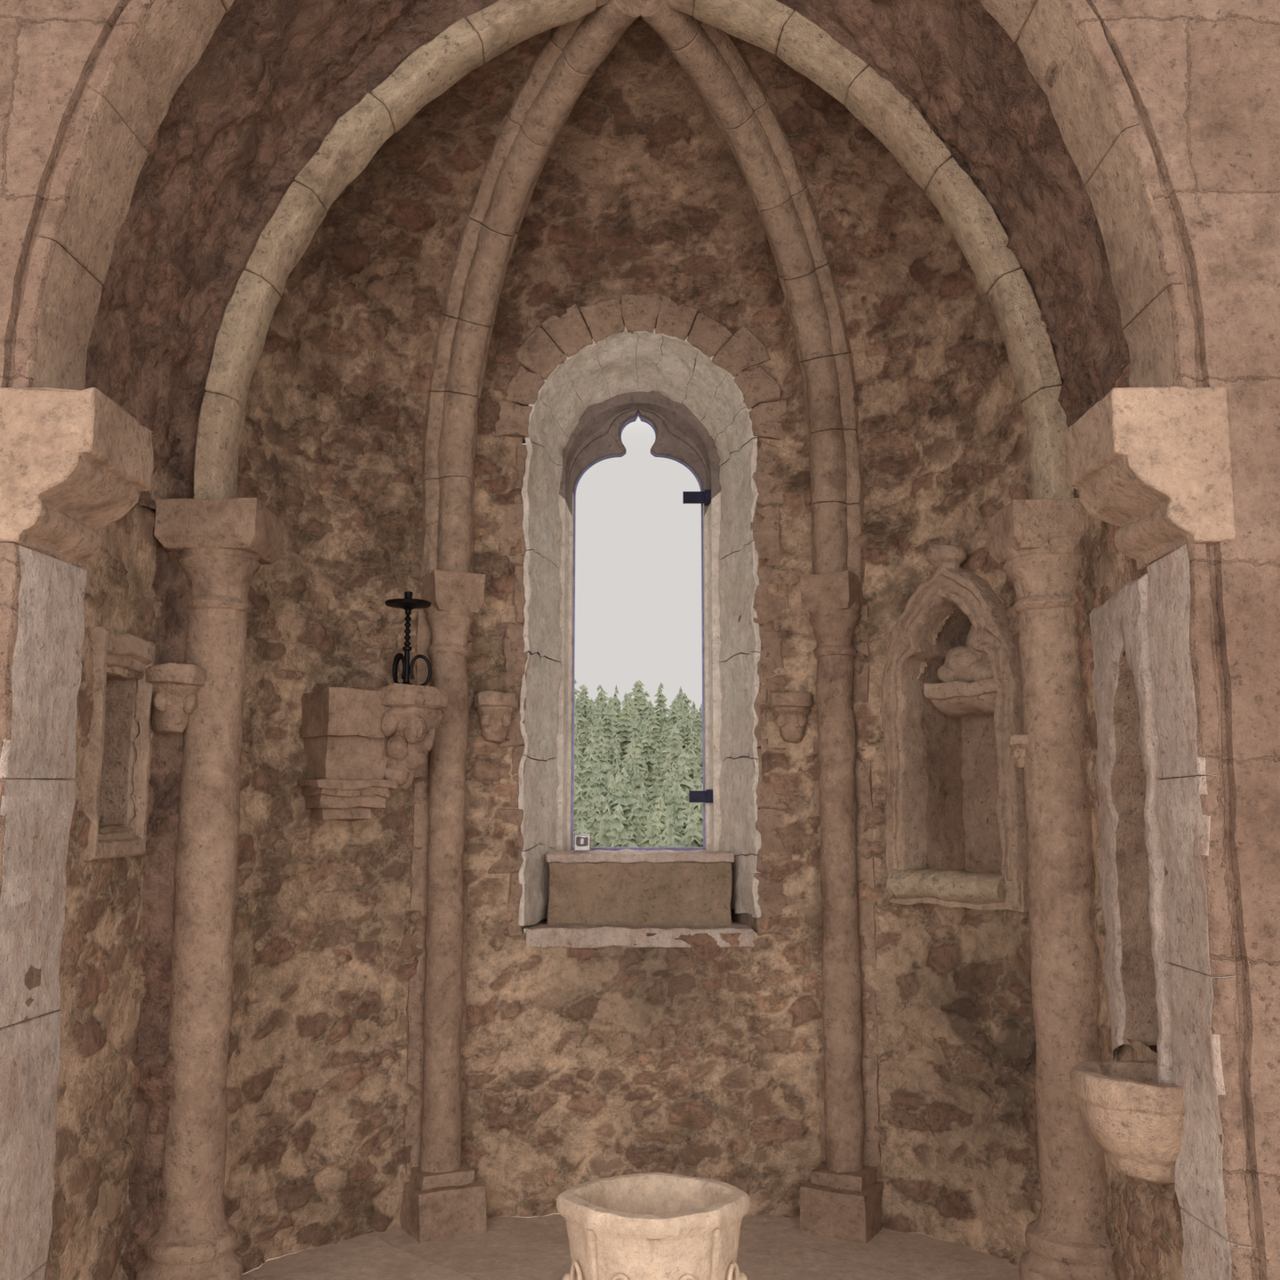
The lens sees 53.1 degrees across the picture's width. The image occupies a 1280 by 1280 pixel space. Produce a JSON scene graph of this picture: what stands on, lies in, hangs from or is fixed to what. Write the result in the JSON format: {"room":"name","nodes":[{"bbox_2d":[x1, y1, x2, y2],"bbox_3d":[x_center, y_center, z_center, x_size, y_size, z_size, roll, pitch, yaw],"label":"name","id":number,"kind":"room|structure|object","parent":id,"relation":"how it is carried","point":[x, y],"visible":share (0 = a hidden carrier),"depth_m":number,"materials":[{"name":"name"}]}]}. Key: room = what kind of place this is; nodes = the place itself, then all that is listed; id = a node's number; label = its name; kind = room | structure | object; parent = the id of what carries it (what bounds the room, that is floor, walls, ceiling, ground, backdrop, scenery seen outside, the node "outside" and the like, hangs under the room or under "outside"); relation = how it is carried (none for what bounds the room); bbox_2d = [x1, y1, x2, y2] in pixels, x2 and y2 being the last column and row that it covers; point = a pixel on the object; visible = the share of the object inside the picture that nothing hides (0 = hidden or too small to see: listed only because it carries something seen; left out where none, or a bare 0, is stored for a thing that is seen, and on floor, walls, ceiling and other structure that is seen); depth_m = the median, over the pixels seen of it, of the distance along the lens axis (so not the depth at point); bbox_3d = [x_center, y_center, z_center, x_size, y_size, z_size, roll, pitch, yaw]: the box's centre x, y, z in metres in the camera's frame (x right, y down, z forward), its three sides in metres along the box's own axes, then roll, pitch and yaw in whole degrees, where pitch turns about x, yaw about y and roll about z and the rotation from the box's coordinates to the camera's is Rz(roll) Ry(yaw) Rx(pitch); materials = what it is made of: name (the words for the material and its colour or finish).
{"room":"chapel","nodes":[
{"label":"chapel","id":0,"kind":"room"},
{"bbox_2d":[44,397,172,1279],"bbox_3d":[-1.498,0.685,3.480,0.050,2.750,0.980,0,-8,0],"label":"wall","id":1,"kind":"structure","parent":0,"point":[93,1167],"depth_m":3.56,"materials":[{"name":"brown stone"}]},
{"bbox_2d":[81,625,156,863],"bbox_3d":[-1.586,0.303,3.673,0.242,0.649,0.378,0,-8,0],"label":"wall niche","id":2,"kind":"object","parent":1,"relation":"attached to","point":[109,767],"visible":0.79,"depth_m":3.79,"materials":[{"name":"stone"}]},
{"bbox_2d":[145,663,206,734],"bbox_3d":[-1.442,0.186,3.945,0.187,0.211,0.259,4,-8,-28],"label":"carved corbel","id":3,"kind":"object","parent":1,"relation":"attached to","point":[175,687],"visible":0.94,"depth_m":3.87,"materials":[{"name":"stone"}]},
{"bbox_2d":[85,0,1126,512],"bbox_3d":[-0.072,-1.506,3.759,2.942,2.166,0.940,0,-8,0],"label":"ceiling","id":4,"kind":"structure","parent":0,"point":[243,101],"depth_m":3.85,"materials":[{"name":"brown stone"}]},
{"bbox_2d":[223,15,1040,1272],"bbox_3d":[-0.013,0.003,4.730,3.003,4.429,1.383,0,-8,0],"label":"wall","id":5,"kind":"structure","parent":0,"point":[583,1065],"depth_m":5.09,"materials":[{"name":"brown stone"}]},
{"bbox_2d":[296,684,448,821],"bbox_3d":[-1.049,0.437,4.904,0.513,0.515,0.537,6,-9,-37],"label":"wall bracket","id":6,"kind":"object","parent":5,"relation":"attached to","point":[362,745],"visible":0.94,"depth_m":4.78,"materials":[{"name":"stone"}]},
{"bbox_2d":[384,591,431,686],"bbox_3d":[-0.894,-0.001,4.930,0.185,0.375,0.180,0,-8,0],"label":"candlestick","id":7,"kind":"object","parent":6,"relation":"on","point":[408,604],"visible":0.91,"depth_m":4.91,"materials":[{"name":"black metal"}]},
{"bbox_2d":[472,692,518,743],"bbox_3d":[-0.600,0.325,5.309,0.185,0.207,0.266,1,-8,-8],"label":"carved corbel","id":8,"kind":"object","parent":5,"relation":"attached to","point":[495,710],"visible":0.94,"depth_m":5.23,"materials":[{"name":"stone"}]},
{"bbox_2d":[419,0,640,581],"bbox_3d":[-0.445,-1.290,4.901,0.234,2.005,1.510,5,-9,-33],"label":"rib","id":9,"kind":"object","parent":5,"relation":"attached to","point":[565,65],"visible":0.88,"depth_m":5.18,"materials":[{"name":"stone"}]},
{"bbox_2d":[514,327,762,948],"bbox_3d":[-0.002,-0.015,5.680,1.020,2.648,0.656,0,-8,0],"label":"window frame","id":10,"kind":"structure","parent":5,"relation":"in","point":[609,897],"depth_m":5.51,"materials":[{"name":"beige stone"}]},
{"bbox_2d":[574,833,591,850],"bbox_3d":[-0.250,0.878,5.547,0.070,0.072,0.091,0,-8,0],"label":"tin box","id":11,"kind":"object","parent":10,"relation":"on","point":[582,842],"visible":1,"depth_m":5.53,"materials":[{"name":"metal"}]},
{"bbox_2d":[552,381,727,850],"bbox_3d":[-0.008,-0.127,5.932,0.800,2.200,0.170,0,-8,0],"label":"window","id":12,"kind":"structure","parent":10,"relation":"attached to","point":[682,435],"depth_m":5.94,"materials":[{"name":"stone"}]},
{"bbox_2d":[488,292,794,937],"bbox_3d":[0.016,-0.147,5.430,1.295,2.756,0.141,0,-7,0],"label":"window surround","id":13,"kind":"object","parent":5,"relation":"attached to","point":[540,356],"depth_m":5.47,"materials":[{"name":"brown stone"}]},
{"bbox_2d":[640,0,865,583],"bbox_3d":[0.459,-1.291,4.905,0.234,2.002,1.524,-5,-9,33],"label":"rib","id":14,"kind":"object","parent":5,"relation":"attached to","point":[725,78],"visible":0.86,"depth_m":5.18,"materials":[{"name":"stone"}]},
{"bbox_2d":[768,691,812,743],"bbox_3d":[0.629,0.327,5.307,0.189,0.204,0.266,-1,-8,9],"label":"carved corbel","id":15,"kind":"object","parent":5,"relation":"attached to","point":[791,709],"visible":0.92,"depth_m":5.23,"materials":[{"name":"stone"}]},
{"bbox_2d":[880,544,1029,912],"bbox_3d":[1.291,0.329,4.958,0.493,1.383,0.632,7,-10,-42],"label":"niche","id":16,"kind":"object","parent":5,"relation":"attached to","point":[955,788],"depth_m":5.00,"materials":[{"name":"stone"}]},
{"bbox_2d":[1007,733,1027,767],"bbox_3d":[1.208,0.351,4.036,0.095,0.108,0.136,-2,-8,18],"label":"carved corbel","id":17,"kind":"object","parent":5,"relation":"attached to","point":[1017,743],"visible":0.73,"depth_m":4.00,"materials":[{"name":"stone"}]},
{"bbox_2d":[243,1213,1020,1279],"bbox_3d":[0.000,1.551,-0.481,8.000,0.006,11.450,0,-8,0],"label":"floor","id":18,"kind":"structure","parent":0,"point":[771,1247],"depth_m":4.61,"materials":[{"name":"beige stone"}]},
{"bbox_2d":[134,497,283,1279],"bbox_3d":[-1.336,0.847,3.925,0.321,2.549,0.326,0,-8,0],"label":"stone column","id":19,"kind":"structure","parent":18,"relation":"on","point":[222,544],"depth_m":3.87,"materials":[{"name":"beige stone"}]},
{"bbox_2d":[193,0,1072,498],"bbox_3d":[-0.016,-1.354,4.204,2.767,1.907,0.194,0,-8,0],"label":"arch","id":20,"kind":"object","parent":19,"relation":"on","point":[494,27],"visible":0.96,"depth_m":4.17,"materials":[{"name":"stone"}]},
{"bbox_2d":[400,570,486,1244],"bbox_3d":[-0.800,1.013,5.146,0.270,2.562,0.415,4,-9,-29],"label":"engaged column","id":21,"kind":"structure","parent":18,"relation":"on","point":[442,1197],"depth_m":5.04,"materials":[{"name":"stone"}]},
{"bbox_2d":[0,0,1252,1279],"bbox_3d":[-0.081,-0.308,3.104,2.765,4.588,0.380,0,-8,0],"label":"arch","id":22,"kind":"object","parent":18,"relation":"on","point":[138,76],"visible":0.96,"depth_m":3.01,"materials":[{"name":"stone"}]},
{"bbox_2d":[0,384,154,568],"bbox_3d":[-1.376,-0.381,3.088,0.278,0.379,0.362,0,-8,0],"label":"capital","id":23,"kind":"object","parent":22,"relation":"attached to","point":[73,464],"visible":0.96,"depth_m":2.94,"materials":[{"name":"stone"}]},
{"bbox_2d":[1062,386,1236,568],"bbox_3d":[1.214,-0.382,3.091,0.274,0.372,0.375,0,-8,0],"label":"capital","id":24,"kind":"object","parent":22,"relation":"attached to","point":[1155,466],"visible":0.94,"depth_m":2.93,"materials":[{"name":"stone"}]},
{"bbox_2d":[558,1171,750,1279],"bbox_3d":[0.034,1.722,3.222,0.449,0.633,0.404,-3,-8,24],"label":"baptismal font","id":25,"kind":"object","parent":18,"relation":"on","point":[650,1225],"visible":1,"depth_m":3.14,"materials":[{"name":"stone"}]},
{"bbox_2d":[799,570,883,1243],"bbox_3d":[0.820,1.012,5.147,0.270,2.572,0.414,-4,-8,28],"label":"engaged column","id":26,"kind":"structure","parent":18,"relation":"on","point":[842,1197],"depth_m":5.04,"materials":[{"name":"stone"}]},
{"bbox_2d":[988,497,1114,1279],"bbox_3d":[1.300,0.847,3.922,0.362,2.553,0.359,0,-8,0],"label":"stone column","id":27,"kind":"structure","parent":18,"relation":"on","point":[1036,541],"depth_m":3.86,"materials":[{"name":"beige stone"}]},
{"bbox_2d":[0,0,1279,1279],"bbox_3d":[-0.081,-1.378,3.183,7.479,6.783,0.289,0,-8,0],"label":"wall","id":28,"kind":"structure","parent":0,"point":[1202,77],"depth_m":2.99,"materials":[{"name":"beige stone"}]},
{"bbox_2d":[122,0,1162,1279],"bbox_3d":[-0.020,-0.306,4.072,3.651,4.870,0.182,0,-8,0],"label":"wall","id":29,"kind":"structure","parent":0,"point":[429,19],"depth_m":3.99,"materials":[{"name":"brown stone"}]},
{"bbox_2d":[1072,367,1183,1279],"bbox_3d":[1.321,0.685,3.480,0.042,2.750,0.990,-1,-8,6],"label":"wall","id":30,"kind":"structure","parent":0,"point":[1141,1220],"depth_m":3.64,"materials":[{"name":"brown stone"}]},
{"bbox_2d":[1068,1057,1185,1184],"bbox_3d":[1.232,1.175,3.102,0.354,0.265,0.348,0,-8,0],"label":"stone basin","id":31,"kind":"object","parent":30,"relation":"attached to","point":[1125,1105],"visible":0.69,"depth_m":3.00,"materials":[{"name":"stone"}]},
{"bbox_2d":[1088,575,1174,1085],"bbox_3d":[1.398,0.444,3.371,0.276,1.412,0.597,-1,-8,8],"label":"frame","id":32,"kind":"object","parent":30,"relation":"attached to","point":[1138,998],"visible":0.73,"depth_m":3.49,"materials":[{"name":"stone"}]},
{"label":"outside","id":33,"kind":"structure","parent":0,"visible":0},
{"bbox_2d":[579,752,661,812],"bbox_3d":[0.000,24.767,122.818,220.000,51.453,210.000,0,-7,0],"label":"hillside","id":34,"kind":"structure","parent":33,"point":[650,780],"depth_m":172.41,"materials":[{"name":"green plant"}]},
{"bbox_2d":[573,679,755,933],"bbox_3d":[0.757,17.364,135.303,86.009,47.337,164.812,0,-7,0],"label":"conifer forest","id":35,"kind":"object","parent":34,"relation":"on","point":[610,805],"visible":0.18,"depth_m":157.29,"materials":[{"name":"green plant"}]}
]}

